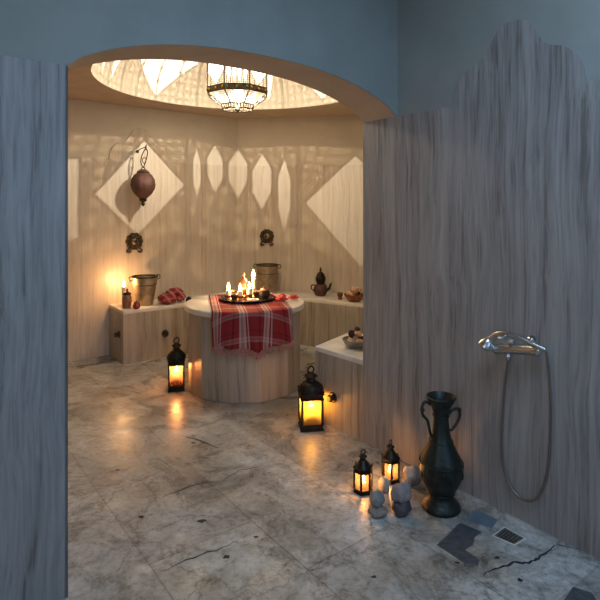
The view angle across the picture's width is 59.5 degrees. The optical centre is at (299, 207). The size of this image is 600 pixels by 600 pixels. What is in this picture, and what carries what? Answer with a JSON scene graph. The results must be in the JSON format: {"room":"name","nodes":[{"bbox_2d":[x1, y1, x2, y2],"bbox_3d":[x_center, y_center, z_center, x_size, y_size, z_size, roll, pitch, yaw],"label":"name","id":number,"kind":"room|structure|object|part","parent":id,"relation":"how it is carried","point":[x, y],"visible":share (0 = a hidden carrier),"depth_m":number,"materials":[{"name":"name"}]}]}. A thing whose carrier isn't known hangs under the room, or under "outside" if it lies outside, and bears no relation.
{"room":"spa","nodes":[
{"label":"spa","id":0,"kind":"room"},
{"bbox_2d":[68,99,236,165],"bbox_3d":[-1.793,0.215,5.569,2.704,2.570,0.120,0,0,-37],"label":"wall","id":1,"kind":"structure","parent":0,"point":[94,128],"depth_m":5.68,"materials":[{"name":"beige paint"}]},
{"bbox_2d":[125,233,142,252],"bbox_3d":[-1.709,0.366,5.473,0.189,0.215,0.124,0,0,-37],"label":"spout","id":2,"kind":"object","parent":1,"relation":"attached to","point":[134,241],"visible":1,"depth_m":5.48,"materials":[{"name":"brown metal"}]},
{"bbox_2d":[68,128,236,361],"bbox_3d":[-1.753,0.325,5.517,2.504,2.350,0.012,0,0,-37],"label":"wall panel","id":3,"kind":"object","parent":1,"relation":"attached to","point":[187,227],"depth_m":5.54,"materials":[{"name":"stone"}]},
{"bbox_3d":[-1.643,-0.612,5.439,0.175,0.069,0.220,0,0,0],"label":"wall hook","id":4,"kind":"object","parent":1,"relation":"attached to","visible":0},
{"bbox_2d":[130,146,155,205],"bbox_3d":[-1.597,-0.323,5.345,0.253,0.617,0.253,0,0,0],"label":"vessel","id":5,"kind":"object","parent":4,"relation":"hanging from","point":[142,183],"visible":1,"depth_m":5.27,"materials":[{"name":"red metal"}]},
{"bbox_3d":[-1.584,-0.503,5.350,0.075,0.257,0.043,0,0,19],"label":"chain","id":6,"kind":"part","parent":5,"relation":"part of","materials":[{"name":"metal"}]},
{"bbox_2d":[0,0,397,122],"bbox_3d":[-0.974,0.000,2.150,3.712,3.000,0.284,0,0,-37],"label":"wall","id":7,"kind":"structure","parent":0,"point":[346,51],"depth_m":2.54,"materials":[{"name":"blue paint"}]},
{"bbox_2d":[0,55,67,599],"bbox_3d":[-1.716,0.475,1.581,1.843,2.050,0.290,0,0,-37],"label":"wall panel","id":8,"kind":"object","parent":7,"relation":"attached to","point":[33,93],"depth_m":1.95,"materials":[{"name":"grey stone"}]},
{"bbox_2d":[68,59,356,118],"bbox_3d":[-0.567,-1.448,4.640,5.457,0.755,3.182,0,0,-37],"label":"ceiling","id":9,"kind":"structure","parent":0,"point":[162,84],"depth_m":5.38,"materials":[{"name":"beige paint"}]},
{"bbox_2d":[206,63,267,112],"bbox_3d":[-0.535,-1.331,4.500,0.530,1.032,0.531,0,0,0],"label":"hanging lamp","id":10,"kind":"object","parent":9,"relation":"hanging from","point":[225,92],"visible":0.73,"depth_m":4.35,"materials":[{"name":"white glass"}]},
{"bbox_3d":[-0.691,-1.151,4.311,0.203,0.279,0.001,0,0,40],"label":"panel","id":11,"kind":"part","parent":10,"relation":"part of","materials":[{"name":"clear glass"}]},
{"bbox_3d":[-0.673,-0.922,4.339,0.191,0.088,0.185,0,0,0],"label":"panel","id":12,"kind":"part","parent":10,"relation":"part of","materials":[{"name":"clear glass"}]},
{"bbox_3d":[-0.558,-1.151,4.744,0.203,0.279,0.001,0,0,-6],"label":"panel","id":13,"kind":"part","parent":10,"relation":"part of","materials":[{"name":"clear glass"}]},
{"bbox_3d":[-0.517,-0.922,4.311,0.203,0.088,0.110,0,0,-6],"label":"panel","id":14,"kind":"part","parent":10,"relation":"part of","materials":[{"name":"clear glass"}]},
{"bbox_3d":[-0.511,-1.151,4.256,0.203,0.279,0.001,0,0,-6],"label":"panel","id":15,"kind":"part","parent":10,"relation":"part of","materials":[{"name":"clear glass"}]},
{"bbox_2d":[221,103,253,112],"bbox_3d":[-0.534,-0.847,4.500,0.288,0.065,0.288,0,0,0],"label":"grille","id":16,"kind":"object","parent":10,"relation":"attached to","point":[227,107],"depth_m":4.43,"materials":[{"name":"metal"}]},
{"bbox_3d":[-0.535,-0.861,4.500,0.275,0.034,0.275,0,0,0],"label":"glass","id":17,"kind":"part","parent":10,"relation":"part of","materials":[{"name":"clear glass"}]},
{"bbox_3d":[-0.374,-0.922,4.362,0.185,0.088,0.191,0,0,0],"label":"panel","id":18,"kind":"part","parent":10,"relation":"part of","materials":[{"name":"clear glass"}]},
{"bbox_3d":[-0.346,-1.151,4.344,0.001,0.279,0.203,0,0,40],"label":"panel","id":19,"kind":"part","parent":10,"relation":"part of","materials":[{"name":"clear glass"}]},
{"bbox_2d":[237,116,362,165],"bbox_3d":[0.446,0.215,6.181,2.600,2.570,0.120,0,0,8],"label":"wall","id":20,"kind":"structure","parent":0,"point":[328,140],"depth_m":6.18,"materials":[{"name":"beige paint"}]},
{"bbox_2d":[237,165,362,292],"bbox_3d":[0.437,0.500,6.115,2.400,2.000,0.012,0,0,8],"label":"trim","id":21,"kind":"structure","parent":20,"relation":"attached to","point":[313,213],"depth_m":6.16,"materials":[{"name":"stone"}]},
{"bbox_2d":[260,229,273,245],"bbox_3d":[-0.399,0.351,6.166,0.176,0.201,0.124,0,0,8],"label":"spout","id":22,"kind":"object","parent":21,"relation":"attached to","point":[266,236],"visible":1,"depth_m":6.20,"materials":[{"name":"brown metal"}]},
{"bbox_2d":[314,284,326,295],"bbox_3d":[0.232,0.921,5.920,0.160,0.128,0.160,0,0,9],"label":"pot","id":23,"kind":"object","parent":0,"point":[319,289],"depth_m":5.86,"materials":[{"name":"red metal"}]},
{"bbox_2d":[62,345,599,599],"bbox_3d":[0.012,1.559,2.093,5.432,0.121,9.063,0,0,-14],"label":"floor","id":24,"kind":"structure","parent":0,"point":[182,495],"depth_m":2.52,"materials":[{"name":"stone"}]},
{"bbox_2d":[109,291,237,364],"bbox_3d":[-1.230,1.242,5.614,1.542,0.515,0.473,0,0,-38],"label":"bench","id":25,"kind":"object","parent":24,"relation":"on","point":[145,333],"visible":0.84,"depth_m":5.20,"materials":[{"name":"beige stone"}]},
{"bbox_3d":[-1.781,1.230,5.102,0.045,0.072,0.070,0,0,-37],"label":"drain knob","id":26,"kind":"part","parent":25,"relation":"part of","materials":[{"name":"brown metal"}]},
{"bbox_2d":[122,286,125,306],"bbox_3d":[-1.765,0.852,5.260,0.040,0.265,0.040,0,0,0],"label":"pillar candle","id":27,"kind":"object","parent":25,"relation":"on","point":[123,287],"visible":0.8,"depth_m":5.24,"materials":[{"name":"beige wax"}]},
{"bbox_2d":[122,289,131,308],"bbox_3d":[-1.704,0.887,5.171,0.096,0.196,0.096,0,0,0],"label":"lidded jar","id":28,"kind":"object","parent":25,"relation":"on","point":[126,299],"visible":1,"depth_m":5.14,"materials":[{"name":"brown ceramic"}]},
{"bbox_3d":[-1.704,0.821,5.171,0.084,0.063,0.084,0,0,0],"label":"lid","id":29,"kind":"part","parent":28,"relation":"part of","materials":[{"name":"metal"}]},
{"bbox_2d":[132,300,140,308],"bbox_3d":[-1.595,0.941,5.120,0.076,0.088,0.075,0,0,0],"label":"round pot","id":30,"kind":"object","parent":25,"relation":"on","point":[136,305],"visible":1,"depth_m":5.10,"materials":[{"name":"red ceramic"}]},
{"bbox_2d":[128,274,160,305],"bbox_3d":[-1.585,0.835,5.360,0.272,0.300,0.272,0,0,16],"label":"metal bucket","id":31,"kind":"object","parent":25,"relation":"on","point":[144,285],"visible":0.97,"depth_m":5.27,"materials":[{"name":"gold metal"}]},
{"bbox_3d":[-1.343,1.260,5.257,0.070,0.072,0.045,0,0,-37],"label":"drain knob","id":32,"kind":"part","parent":25,"relation":"part of","materials":[{"name":"brown metal"}]},
{"bbox_2d":[157,287,185,304],"bbox_3d":[-1.333,0.906,5.433,0.287,0.157,0.194,0,0,-37],"label":"folded towel","id":33,"kind":"object","parent":25,"relation":"on","point":[172,295],"visible":1,"depth_m":5.39,"materials":[{"name":"red fabric"}]},
{"bbox_2d":[167,337,185,391],"bbox_3d":[-1.024,1.285,4.351,0.158,0.431,0.158,0,0,-12],"label":"candle lantern","id":34,"kind":"object","parent":24,"relation":"on","point":[175,357],"visible":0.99,"depth_m":4.30,"materials":[{"name":"metal"}]},
{"bbox_3d":[-1.069,1.374,4.281,0.015,0.172,0.013,0,0,-12],"label":"post","id":35,"kind":"part","parent":34,"relation":"part of","materials":[{"name":"metal"}]},
{"bbox_2d":[173,370,179,384],"bbox_3d":[-1.024,1.375,4.351,0.052,0.162,0.052,0,0,0],"label":"pillar candle","id":36,"kind":"object","parent":34,"relation":"on","point":[176,374],"visible":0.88,"depth_m":4.33,"materials":[{"name":"beige wax"}]},
{"bbox_3d":[-0.954,1.374,4.306,0.015,0.172,0.013,0,0,-12],"label":"post","id":37,"kind":"part","parent":34,"relation":"part of","materials":[{"name":"metal"}]},
{"bbox_2d":[185,292,303,403],"bbox_3d":[-0.470,1.150,4.490,1.010,0.700,1.010,0,0,0],"label":"marble table","id":38,"kind":"object","parent":24,"relation":"on","point":[230,379],"visible":0.68,"depth_m":4.10,"materials":[{"name":"beige stone"}]},
{"bbox_2d":[209,293,293,360],"bbox_3d":[-0.428,0.976,4.415,0.647,0.366,0.943,0,0,-11],"label":"towel","id":39,"kind":"object","parent":38,"relation":"on","point":[256,327],"visible":0.87,"depth_m":4.01,"materials":[{"name":"red fabric"}]},
{"bbox_2d":[220,293,274,303],"bbox_3d":[-0.455,0.780,4.550,0.478,0.022,0.478,0,0,0],"label":"round tray","id":40,"kind":"object","parent":39,"relation":"on","point":[244,301],"visible":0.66,"depth_m":4.44,"materials":[{"name":"black paint"}]},
{"bbox_2d":[225,289,230,298],"bbox_3d":[-0.620,0.714,4.550,0.066,0.144,0.066,0,0,0],"label":"votive candle","id":41,"kind":"object","parent":40,"relation":"on","point":[228,292],"visible":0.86,"depth_m":4.53,"materials":[{"name":"beige wax"}]},
{"bbox_2d":[230,294,237,300],"bbox_3d":[-0.555,0.758,4.440,0.070,0.057,0.069,0,0,0],"label":"copper cup","id":42,"kind":"object","parent":40,"relation":"on","point":[234,297],"visible":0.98,"depth_m":4.42,"materials":[{"name":"gold metal"}]},
{"bbox_2d":[237,291,243,299],"bbox_3d":[-0.515,0.716,4.520,0.066,0.141,0.066,0,0,0],"label":"votive candle","id":43,"kind":"object","parent":40,"relation":"on","point":[240,293],"visible":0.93,"depth_m":4.50,"materials":[{"name":"beige wax"}]},
{"bbox_2d":[237,271,249,296],"bbox_3d":[-0.500,0.669,4.660,0.120,0.235,0.120,0,0,0],"label":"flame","id":44,"kind":"object","parent":40,"relation":"on","point":[243,284],"visible":0.81,"depth_m":4.62,"materials":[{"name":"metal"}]},
{"bbox_3d":[-0.500,0.617,4.660,0.104,0.131,0.104,0,0,0],"label":"lid","id":45,"kind":"part","parent":44,"relation":"part of","materials":[{"name":"orange metal"}]},
{"bbox_2d":[246,287,252,298],"bbox_3d":[-0.440,0.712,4.560,0.066,0.149,0.066,0,0,0],"label":"votive candle","id":46,"kind":"object","parent":40,"relation":"on","point":[249,294],"visible":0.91,"depth_m":4.54,"materials":[{"name":"beige wax"}]},
{"bbox_2d":[252,277,255,296],"bbox_3d":[-0.415,0.665,4.670,0.048,0.242,0.048,0,0,0],"label":"taper candle","id":47,"kind":"object","parent":40,"relation":"on","point":[253,278],"visible":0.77,"depth_m":4.65,"materials":[{"name":"beige wax"}]},
{"bbox_2d":[253,291,259,297],"bbox_3d":[-0.380,0.758,4.600,0.070,0.057,0.069,0,0,0],"label":"copper cup","id":48,"kind":"object","parent":40,"relation":"on","point":[255,293],"visible":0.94,"depth_m":4.58,"materials":[{"name":"gold metal"}]},
{"bbox_2d":[259,286,269,298],"bbox_3d":[-0.310,0.734,4.580,0.100,0.106,0.100,0,0,0],"label":"round pot","id":49,"kind":"object","parent":40,"relation":"on","point":[264,293],"visible":1,"depth_m":4.54,"materials":[{"name":"orange metal"}]},
{"bbox_2d":[276,295,288,300],"bbox_3d":[-0.150,0.764,4.460,0.116,0.046,0.109,0,0,-17],"label":"flower","id":50,"kind":"object","parent":39,"relation":"on","point":[282,297],"visible":1,"depth_m":4.43,"materials":[{"name":"red plant"}]},
{"bbox_2d":[288,294,298,298],"bbox_3d":[-0.055,0.768,4.550,0.095,0.040,0.101,0,0,27],"label":"flower","id":51,"kind":"object","parent":38,"relation":"on","point":[292,296],"visible":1,"depth_m":4.53,"materials":[{"name":"red plant"}]},
{"bbox_2d":[298,365,324,431],"bbox_3d":[0.074,1.289,3.596,0.184,0.422,0.184,0,0,-8],"label":"candle lantern","id":52,"kind":"object","parent":24,"relation":"on","point":[310,389],"visible":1,"depth_m":3.54,"materials":[{"name":"metal"}]},
{"bbox_3d":[-0.003,1.377,3.654,0.017,0.168,0.015,0,0,-8],"label":"post","id":53,"kind":"part","parent":52,"relation":"part of","materials":[{"name":"metal"}]},
{"bbox_3d":[0.016,1.377,3.519,0.017,0.168,0.015,0,0,-8],"label":"post","id":54,"kind":"part","parent":52,"relation":"part of","materials":[{"name":"metal"}]},
{"bbox_2d":[307,404,314,421],"bbox_3d":[0.074,1.376,3.596,0.056,0.162,0.056,0,0,0],"label":"pillar candle","id":55,"kind":"object","parent":52,"relation":"on","point":[310,407],"visible":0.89,"depth_m":3.57,"materials":[{"name":"beige wax"}]},
{"bbox_3d":[0.132,1.377,3.673,0.017,0.168,0.015,0,0,-8],"label":"post","id":56,"kind":"part","parent":52,"relation":"part of","materials":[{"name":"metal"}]},
{"bbox_3d":[0.151,1.377,3.538,0.017,0.168,0.015,0,0,-8],"label":"post","id":57,"kind":"part","parent":52,"relation":"part of","materials":[{"name":"metal"}]},
{"bbox_2d":[277,291,362,346],"bbox_3d":[0.263,1.242,5.732,2.142,0.515,0.791,0,0,8],"label":"bench","id":58,"kind":"object","parent":24,"relation":"on","point":[325,318],"visible":0.12,"depth_m":5.61,"materials":[{"name":"pale stone"},{"name":"white marble"}]},
{"bbox_2d":[253,263,280,292],"bbox_3d":[-0.375,0.812,6.030,0.266,0.345,0.266,0,0,-41],"label":"metal bucket","id":59,"kind":"object","parent":58,"relation":"on","point":[267,273],"visible":0.87,"depth_m":5.93,"materials":[{"name":"gold metal"}]},
{"bbox_2d":[311,267,331,295],"bbox_3d":[0.242,0.823,5.918,0.174,0.325,0.183,0,0,-38],"label":"kettle","id":60,"kind":"object","parent":58,"relation":"on","point":[320,289],"visible":1,"depth_m":5.88,"materials":[{"name":"red metal"}]},
{"bbox_2d":[315,276,325,284],"bbox_3d":[0.232,0.808,5.920,0.116,0.098,0.116,0,0,9],"label":"pot","id":61,"kind":"object","parent":60,"relation":"on","point":[320,280],"depth_m":5.88,"materials":[{"name":"metal"}]},
{"bbox_3d":[0.232,0.710,5.920,0.092,0.100,0.092,0,0,9],"label":"lid","id":62,"kind":"part","parent":60,"relation":"part of","materials":[{"name":"metal"}]},
{"bbox_2d":[337,292,342,299],"bbox_3d":[0.432,0.949,5.660,0.070,0.072,0.070,0,0,0],"label":"copper cup","id":63,"kind":"object","parent":58,"relation":"on","point":[339,294],"visible":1,"depth_m":5.64,"materials":[{"name":"gold metal"}]},
{"bbox_2d":[344,292,362,301],"bbox_3d":[0.575,0.945,5.545,0.226,0.080,0.226,0,0,0],"label":"bowl","id":64,"kind":"object","parent":58,"relation":"on","point":[352,298],"visible":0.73,"depth_m":5.46,"materials":[{"name":"orange metal"}]},
{"bbox_2d":[315,333,362,440],"bbox_3d":[0.439,1.240,3.798,0.682,0.520,0.619,0,0,-37],"label":"bench","id":65,"kind":"object","parent":24,"relation":"on","point":[338,366],"visible":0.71,"depth_m":3.54,"materials":[{"name":"pale stone"},{"name":"white marble"}]},
{"bbox_3d":[0.210,1.295,3.576,0.045,0.072,0.070,0,0,-41],"label":"drain knob","id":66,"kind":"part","parent":65,"relation":"part of","materials":[{"name":"brown metal"}]},
{"bbox_2d":[342,336,362,348],"bbox_3d":[0.395,0.951,3.701,0.198,0.059,0.198,0,0,0],"label":"bowl","id":67,"kind":"object","parent":65,"relation":"on","point":[354,345],"visible":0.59,"depth_m":3.64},
{"bbox_2d":[354,331,361,336],"bbox_3d":[0.406,0.886,3.691,0.055,0.038,0.051,0,0,0],"label":"shell","id":68,"kind":"object","parent":67,"relation":"in","point":[356,333],"visible":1,"depth_m":3.68,"materials":[{"name":"beige"}]},
{"bbox_3d":[0.352,0.926,3.668,0.050,0.044,0.058,0,0,0],"label":"shell","id":69,"kind":"object","parent":67,"relation":"in","visible":0},
{"bbox_2d":[348,330,354,336],"bbox_3d":[0.368,0.886,3.704,0.046,0.048,0.057,0,0,43],"label":"shell","id":70,"kind":"object","parent":69,"relation":"on","point":[351,332],"visible":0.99,"depth_m":3.69,"materials":[{"name":"brown"}]},
{"bbox_2d":[353,449,372,495],"bbox_3d":[0.334,1.388,2.783,0.111,0.224,0.098,0,0,-11],"label":"candle lantern","id":71,"kind":"object","parent":24,"relation":"on","point":[362,467],"visible":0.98,"depth_m":2.76,"materials":[{"name":"metal"}]},
{"bbox_3d":[0.288,1.435,2.773,0.013,0.090,0.011,0,0,-11],"label":"post","id":72,"kind":"part","parent":71,"relation":"part of","materials":[{"name":"metal"}]},
{"bbox_3d":[0.319,1.435,2.738,0.013,0.090,0.011,0,0,-11],"label":"post","id":73,"kind":"part","parent":71,"relation":"part of","materials":[{"name":"metal"}]},
{"bbox_3d":[0.365,1.435,2.747,0.013,0.090,0.011,0,0,-11],"label":"post","id":74,"kind":"part","parent":71,"relation":"part of","materials":[{"name":"metal"}]},
{"bbox_3d":[0.380,1.435,2.792,0.013,0.090,0.011,0,0,-11],"label":"post","id":75,"kind":"part","parent":71,"relation":"part of","materials":[{"name":"black metal"}]},
{"bbox_2d":[367,504,387,517],"bbox_3d":[0.380,1.474,2.562,0.099,0.053,0.088,0,0,0],"label":"stone","id":76,"kind":"object","parent":24,"relation":"on","point":[376,512],"visible":0.79,"depth_m":2.54,"materials":[{"name":"grey stone"}]},
{"bbox_2d":[369,489,384,507],"bbox_3d":[0.376,1.415,2.565,0.082,0.078,0.073,0,0,-40],"label":"stone","id":77,"kind":"object","parent":76,"relation":"on","point":[377,499],"visible":1,"depth_m":2.54,"materials":[{"name":"grey stone"}]},
{"bbox_2d":[378,476,389,492],"bbox_3d":[0.446,1.460,2.778,0.063,0.080,0.064,0,0,0],"label":"stone","id":78,"kind":"object","parent":24,"relation":"on","point":[384,482],"visible":0.96,"depth_m":2.76,"materials":[{"name":"white stone"}]},
{"bbox_2d":[381,439,399,484],"bbox_3d":[0.499,1.388,2.895,0.111,0.224,0.098,0,0,-29],"label":"candle lantern","id":79,"kind":"object","parent":24,"relation":"on","point":[390,457],"visible":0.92,"depth_m":2.87,"materials":[{"name":"metal"}]},
{"bbox_3d":[0.498,1.435,2.848,0.013,0.090,0.011,0,0,-29],"label":"post","id":80,"kind":"part","parent":79,"relation":"part of","materials":[{"name":"metal"}]},
{"bbox_3d":[0.539,1.435,2.871,0.013,0.090,0.011,0,0,-29],"label":"post","id":81,"kind":"part","parent":79,"relation":"part of","materials":[{"name":"metal"}]},
{"bbox_2d":[392,500,411,517],"bbox_3d":[0.496,1.460,2.570,0.082,0.081,0.082,0,0,-34],"label":"stone","id":82,"kind":"object","parent":24,"relation":"on","point":[400,510],"visible":0.73,"depth_m":2.54,"materials":[{"name":"grey stone"}]},
{"bbox_2d":[390,481,411,502],"bbox_3d":[0.493,1.385,2.568,0.110,0.088,0.080,0,0,-23],"label":"stone","id":83,"kind":"object","parent":82,"relation":"on","point":[401,492],"visible":1,"depth_m":2.54,"materials":[{"name":"grey stone"}]},
{"bbox_2d":[403,465,421,485],"bbox_3d":[0.612,1.450,2.857,0.099,0.099,0.093,0,0,0],"label":"stone","id":84,"kind":"object","parent":24,"relation":"on","point":[412,475],"visible":0.92,"depth_m":2.83,"materials":[{"name":"grey stone"}]},
{"bbox_2d":[418,391,463,517],"bbox_3d":[0.706,1.220,2.629,0.224,0.560,0.224,0,0,30],"label":"vase","id":85,"kind":"object","parent":24,"relation":"on","point":[441,466],"visible":1,"depth_m":2.58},
{"bbox_3d":[0.629,1.050,2.609,0.069,0.191,0.024,0,0,-15],"label":"handle","id":86,"kind":"part","parent":85,"relation":"part of","materials":[{"name":"black metal"}]},
{"bbox_3d":[0.777,1.066,2.648,0.082,0.119,0.024,0,0,-15],"label":"handle","id":87,"kind":"part","parent":85,"relation":"part of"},
{"bbox_2d":[492,527,525,545],"bbox_3d":[0.954,1.498,2.392,0.106,0.003,0.110,0,0,-40],"label":"floor drain","id":88,"kind":"object","parent":24,"relation":"on","point":[505,534],"visible":1,"depth_m":2.39,"materials":[{"name":"grey metal"}]},
{"bbox_2d":[398,0,599,115],"bbox_3d":[1.883,0.000,1.620,0.190,3.000,4.590,0,0,-37],"label":"wall","id":89,"kind":"structure","parent":0,"point":[439,41],"depth_m":2.82,"materials":[{"name":"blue paint"}]},
{"bbox_2d":[363,19,599,559],"bbox_3d":[1.802,0.293,1.559,0.012,2.414,4.590,0,0,-37],"label":"wall panel","id":90,"kind":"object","parent":89,"relation":"attached to","point":[481,212],"depth_m":2.62,"materials":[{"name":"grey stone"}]},
{"bbox_2d":[492,335,542,360],"bbox_3d":[1.006,0.656,2.473,0.146,0.149,0.260,0,0,-37],"label":"shower mixer","id":91,"kind":"object","parent":89,"relation":"attached to","point":[506,350],"visible":0.85,"depth_m":2.46,"materials":[{"name":"silver metal"}]},
{"bbox_3d":[0.977,0.624,2.477,0.105,0.046,0.040,0,0,-37],"label":"lever","id":92,"kind":"part","parent":91,"relation":"part of","materials":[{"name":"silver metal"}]},
{"bbox_2d":[505,354,510,360],"bbox_3d":[0.994,0.711,2.510,0.030,0.035,0.029,0,0,0],"label":"outlet","id":93,"kind":"object","parent":91,"relation":"attached to","point":[507,356],"depth_m":2.50,"materials":[{"name":"silver metal"}]},
{"bbox_2d":[478,330,546,351],"bbox_3d":[0.982,0.637,2.459,0.079,0.114,0.325,0,0,-36],"label":"shower","id":94,"kind":"object","parent":91,"relation":"attached to","point":[487,343],"visible":0.97,"depth_m":2.49,"materials":[{"name":"silver metal"}]},
{"bbox_2d":[500,351,551,502],"bbox_3d":[1.055,1.016,2.463,0.064,0.749,0.276,0,0,-33],"label":"shower hose","id":95,"kind":"object","parent":91,"relation":"attached to","point":[538,495],"visible":1,"depth_m":2.43,"materials":[{"name":"silver metal"}]}
]}

